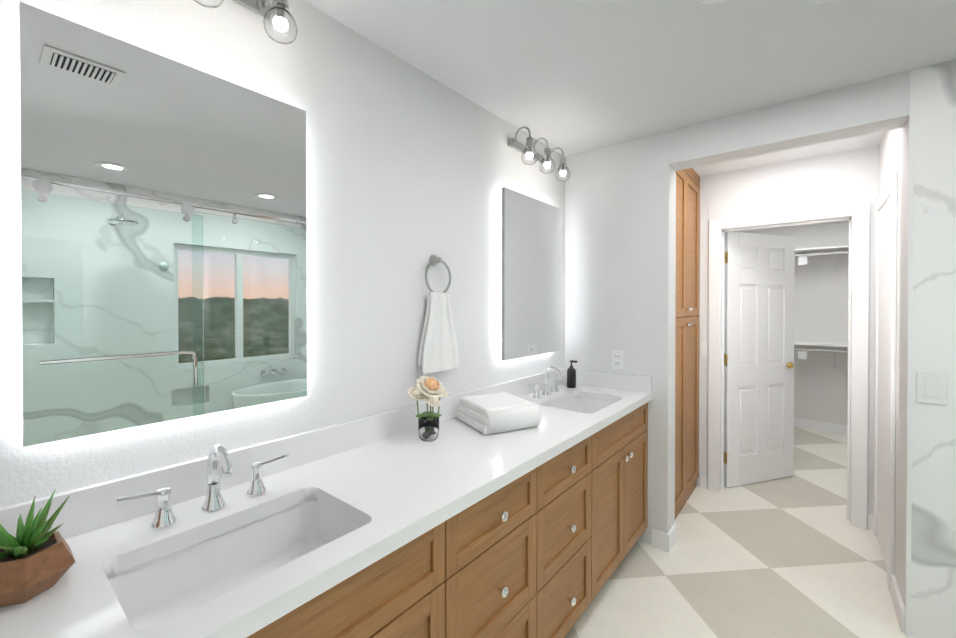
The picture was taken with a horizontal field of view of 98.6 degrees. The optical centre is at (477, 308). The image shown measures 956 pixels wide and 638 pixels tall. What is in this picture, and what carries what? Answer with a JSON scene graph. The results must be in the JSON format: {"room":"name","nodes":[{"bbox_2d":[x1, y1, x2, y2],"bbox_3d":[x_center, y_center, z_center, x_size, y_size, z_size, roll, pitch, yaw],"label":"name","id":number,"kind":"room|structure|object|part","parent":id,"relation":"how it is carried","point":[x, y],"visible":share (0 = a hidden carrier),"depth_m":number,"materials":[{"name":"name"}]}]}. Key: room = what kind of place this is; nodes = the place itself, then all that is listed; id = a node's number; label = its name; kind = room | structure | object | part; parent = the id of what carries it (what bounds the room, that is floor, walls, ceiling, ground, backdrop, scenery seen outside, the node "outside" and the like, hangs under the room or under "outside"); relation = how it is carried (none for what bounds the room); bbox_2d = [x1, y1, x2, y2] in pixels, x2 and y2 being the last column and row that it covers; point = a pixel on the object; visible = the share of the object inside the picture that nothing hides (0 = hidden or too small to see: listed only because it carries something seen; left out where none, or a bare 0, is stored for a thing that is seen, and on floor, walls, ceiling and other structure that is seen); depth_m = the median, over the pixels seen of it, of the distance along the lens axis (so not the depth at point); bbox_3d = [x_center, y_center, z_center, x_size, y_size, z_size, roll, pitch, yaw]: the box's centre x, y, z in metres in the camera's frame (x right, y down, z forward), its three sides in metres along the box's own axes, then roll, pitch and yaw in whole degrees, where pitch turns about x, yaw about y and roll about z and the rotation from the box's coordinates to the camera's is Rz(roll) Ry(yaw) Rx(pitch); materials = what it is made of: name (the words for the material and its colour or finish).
{"room":"bathroom","nodes":[
{"label":"bathroom","id":0,"kind":"room"},
{"bbox_2d":[0,0,564,507],"bbox_3d":[0.823,0.189,3.180,0.120,2.440,6.490,0,1,39],"label":"wall","id":1,"kind":"structure","parent":0,"point":[410,170],"depth_m":1.48,"materials":[{"name":"white paint"}]},
{"bbox_2d":[19,2,306,446],"bbox_3d":[-0.763,-0.173,1.096,0.050,0.913,0.612,0,1,39],"label":"mirror","id":2,"kind":"object","parent":1,"relation":"attached to","point":[163,246],"visible":0.98,"depth_m":1.00,"materials":[{"name":"grey mirror"}]},
{"bbox_2d":[193,0,296,43],"bbox_3d":[-0.716,-0.871,1.053,0.170,0.213,0.469,0,1,39],"label":"sconce","id":3,"kind":"object","parent":1,"relation":"attached to","point":[280,25],"visible":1,"depth_m":1.15,"materials":[{"name":"silver metal"}]},
{"bbox_2d":[418,255,457,374],"bbox_3d":[-0.177,0.020,1.810,0.056,0.515,0.219,0,1,39],"label":"towel ring","id":4,"kind":"object","parent":1,"relation":"attached to","point":[438,351],"visible":1,"depth_m":1.79,"materials":[{"name":"white fabric"}]},
{"bbox_2d":[418,292,457,374],"bbox_3d":[-0.172,0.103,1.807,0.044,0.351,0.221,0,1,39],"label":"towel","id":5,"kind":"object","parent":4,"relation":"hanging from","point":[438,352],"depth_m":1.79,"materials":[{"name":"white fabric"}]},
{"bbox_2d":[501,187,560,360],"bbox_3d":[0.319,-0.182,2.422,0.050,0.913,0.630,0,1,39],"label":"mirror","id":6,"kind":"object","parent":1,"relation":"attached to","point":[530,276],"visible":0.98,"depth_m":2.35,"materials":[{"name":"grey mirror"}]},
{"bbox_2d":[509,127,569,180],"bbox_3d":[0.366,-0.881,2.379,0.170,0.213,0.469,0,1,39],"label":"sconce","id":7,"kind":"object","parent":1,"relation":"attached to","point":[530,155],"visible":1,"depth_m":2.32,"materials":[{"name":"silver metal"}]},
{"bbox_2d":[0,367,567,538],"bbox_3d":[-0.247,0.459,1.757,0.020,0.100,2.686,0,1,39],"label":"backsplash","id":8,"kind":"structure","parent":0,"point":[87,508],"depth_m":1.18,"materials":[{"name":"white stone"}]},
{"bbox_2d":[565,131,675,544],"bbox_3d":[0.900,0.192,2.658,0.660,2.440,0.160,0,1,39],"label":"wall","id":9,"kind":"structure","parent":0,"point":[620,246],"depth_m":2.52,"materials":[{"name":"white paint"}]},
{"bbox_2d":[568,367,651,390],"bbox_3d":[0.817,0.453,2.610,0.550,0.100,0.020,0,1,39],"label":"backsplash","id":10,"kind":"structure","parent":9,"relation":"attached to","point":[626,382],"depth_m":2.57,"materials":[{"name":"white stone"}]},
{"bbox_2d":[612,350,622,369],"bbox_3d":[0.873,0.323,2.571,0.072,0.117,0.006,0,1,39],"label":"outlet","id":11,"kind":"object","parent":9,"relation":"attached to","point":[617,359],"visible":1,"depth_m":2.57,"materials":[{"name":"white plastic"}]},
{"bbox_2d":[303,0,955,176],"bbox_3d":[2.151,-1.054,2.086,3.590,0.060,6.550,0,1,39],"label":"ceiling","id":12,"kind":"structure","parent":0,"point":[571,77],"depth_m":1.65,"materials":[{"name":"white paint"}]},
{"bbox_2d":[697,0,726,3],"bbox_3d":[0.770,-1.012,1.271,0.190,0.008,0.190,0,1,39],"label":"recessed light","id":13,"kind":"object","parent":12,"relation":"in","point":[709,1],"visible":1,"depth_m":1.35,"materials":[{"name":"white paint"}]},
{"bbox_2d":[565,427,912,637],"bbox_3d":[2.151,1.446,2.105,3.590,0.060,6.550,0,1,39],"label":"floor","id":14,"kind":"structure","parent":0,"point":[796,555],"depth_m":2.21,"materials":[{"name":"tile"}]},
{"bbox_2d":[236,399,651,637],"bbox_3d":[-0.029,0.985,1.583,0.582,0.870,2.686,0,1,39],"label":"bathroom vanity","id":15,"kind":"object","parent":14,"relation":"on","point":[526,558],"depth_m":1.35,"materials":[{"name":"brown wood"}]},
{"bbox_2d":[0,383,651,637],"bbox_3d":[-0.034,0.530,1.583,0.570,0.040,2.686,0,1,39],"label":"countertop","id":16,"kind":"structure","parent":15,"relation":"on","point":[399,485],"depth_m":1.03,"materials":[{"name":"white stone"}]},
{"bbox_2d":[0,489,74,606],"bbox_3d":[-0.825,0.431,0.744,0.158,0.168,0.131,0,1,39],"label":"succulent plant","id":17,"kind":"object","parent":16,"relation":"on","point":[36,557],"visible":1,"depth_m":0.73,"materials":[{"name":"green plant"}]},
{"bbox_3d":[-0.828,0.476,0.747,0.150,0.080,0.130,0,1,39],"label":"pot","id":18,"kind":"part","parent":17,"relation":"part of","materials":[{"name":"brown wood"}]},
{"bbox_2d":[116,444,288,529],"bbox_3d":[-0.655,0.428,1.038,0.125,0.170,0.379,0,1,39],"label":"faucet","id":19,"kind":"object","parent":16,"relation":"on","point":[218,458],"visible":1,"depth_m":1.04,"materials":[{"name":"silver metal"}]},
{"bbox_2d":[108,495,363,634],"bbox_3d":[-0.508,0.624,0.919,0.312,0.162,0.472,0,1,39],"label":"sink","id":20,"kind":"object","parent":16,"relation":"in","point":[154,588],"depth_m":1.01,"materials":[{"name":"white ceramic"}]},
{"bbox_2d":[408,376,447,441],"bbox_3d":[-0.187,0.388,1.594,0.124,0.243,0.174,0,1,39],"label":"flower vase","id":21,"kind":"object","parent":16,"relation":"on","point":[428,426],"visible":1,"depth_m":1.57,"materials":[{"name":"clear glass"}]},
{"bbox_3d":[-0.192,0.467,1.598,0.082,0.085,0.082,0,1,39],"label":"glass","id":22,"kind":"part","parent":21,"relation":"part of","materials":[{"name":"clear glass"}]},
{"bbox_2d":[457,392,540,434],"bbox_3d":[0.088,0.457,1.813,0.270,0.102,0.304,0,0,-27],"label":"folded towel","id":23,"kind":"object","parent":16,"relation":"on","point":[487,414],"visible":1,"depth_m":1.72,"materials":[{"name":"white fabric"}]},
{"bbox_2d":[526,366,563,398],"bbox_3d":[0.423,0.419,2.359,0.125,0.170,0.379,0,1,39],"label":"faucet","id":24,"kind":"object","parent":16,"relation":"on","point":[545,392],"visible":1,"depth_m":2.36,"materials":[{"name":"silver metal"}]},
{"bbox_2d":[567,360,577,387],"bbox_3d":[0.597,0.416,2.604,0.069,0.172,0.058,0,1,39],"label":"soap dispenser","id":25,"kind":"object","parent":16,"relation":"on","point":[571,376],"visible":1,"depth_m":2.58,"materials":[{"name":"black plastic"}]},
{"bbox_2d":[548,395,615,414],"bbox_3d":[0.570,0.614,2.240,0.312,0.162,0.472,0,1,39],"label":"sink","id":26,"kind":"object","parent":16,"relation":"in","point":[589,403],"depth_m":2.45,"materials":[{"name":"white ceramic"}]},
{"bbox_2d":[675,168,699,518],"bbox_3d":[1.234,0.190,3.070,0.652,2.438,0.896,0,1,39],"label":"linen cabinet","id":27,"kind":"object","parent":14,"relation":"on","point":[687,320],"visible":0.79,"depth_m":2.91,"materials":[{"name":"brown wood"}]},
{"bbox_3d":[1.473,0.061,2.874,0.034,0.134,0.094,0,1,39],"label":"knob","id":28,"kind":"part","parent":27,"relation":"part of","materials":[{"name":"silver metal"}]},
{"bbox_2d":[697,145,878,528],"bbox_3d":[2.240,0.191,2.908,2.420,2.440,0.120,0,1,39],"label":"wall","id":29,"kind":"structure","parent":0,"point":[846,177],"depth_m":2.87,"materials":[{"name":"white paint"}]},
{"bbox_2d":[700,341,707,355],"bbox_3d":[1.766,0.318,3.211,0.050,0.115,0.007,0,1,39],"label":"light switch","id":30,"kind":"object","parent":29,"relation":"attached to","point":[703,348],"visible":1,"depth_m":3.21,"materials":[{"name":"white plastic"}]},
{"bbox_2d":[724,232,794,487],"bbox_3d":[2.282,0.401,3.334,0.433,2.000,0.636,0,1,39],"label":"closet door","id":31,"kind":"structure","parent":29,"relation":"in","point":[759,359],"depth_m":3.31,"materials":[{"name":"white paint"}]},
{"bbox_2d":[708,172,897,593],"bbox_3d":[1.968,0.366,2.661,0.947,2.092,0.883,0,1,39],"label":"door frame","id":32,"kind":"structure","parent":29,"relation":"attached to","point":[857,215],"depth_m":2.63,"materials":[{"name":"white paint"}]},
{"bbox_2d":[669,71,909,170],"bbox_3d":[1.532,-0.929,2.135,0.970,0.190,0.160,0,1,39],"label":"header beam","id":33,"kind":"structure","parent":0,"point":[872,106],"depth_m":2.02,"materials":[{"name":"white paint"}]},
{"bbox_2d":[734,220,848,424],"bbox_3d":[3.777,0.176,4.880,2.250,2.440,0.120,0,1,39],"label":"wall","id":34,"kind":"structure","parent":0,"point":[821,315],"depth_m":4.68,"materials":[{"name":"white paint"}]},
{"bbox_2d":[794,418,846,434],"bbox_3d":[3.738,1.346,4.834,2.250,0.100,0.014,0,1,39],"label":"baseboard","id":35,"kind":"structure","parent":34,"relation":"attached to","point":[801,423],"depth_m":4.69,"materials":[{"name":"white paint"}]},
{"bbox_2d":[794,245,848,367],"bbox_3d":[3.636,0.003,4.710,2.264,1.336,0.317,0,1,39],"label":"shelf","id":36,"kind":"object","parent":34,"relation":"attached to","point":[802,260],"visible":0.31,"depth_m":4.52,"materials":[{"name":"white paint"}]},
{"bbox_2d":[879,128,902,590],"bbox_3d":[2.327,0.195,2.256,0.120,2.440,1.020,0,1,39],"label":"wall","id":37,"kind":"structure","parent":0,"point":[891,153],"depth_m":1.98,"materials":[{"name":"white paint"}]},
{"bbox_2d":[891,574,904,632],"bbox_3d":[1.955,1.368,1.914,0.014,0.100,0.303,0,1,39],"label":"baseboard","id":38,"kind":"structure","parent":37,"relation":"attached to","point":[898,604],"depth_m":1.87,"materials":[{"name":"white paint"}]},
{"bbox_2d":[900,59,955,637],"bbox_3d":[2.599,0.202,1.269,1.791,2.440,0.164,0,1,39],"label":"wall","id":39,"kind":"structure","parent":0,"point":[928,526],"depth_m":1.74,"materials":[{"name":"white stone"}]},
{"bbox_2d":[917,371,947,404],"bbox_3d":[1.908,0.334,1.727,0.088,0.136,0.007,0,1,39],"label":"switch","id":40,"kind":"object","parent":39,"relation":"attached to","point":[931,387],"visible":1,"depth_m":1.73,"materials":[{"name":"white plastic"}]}
]}

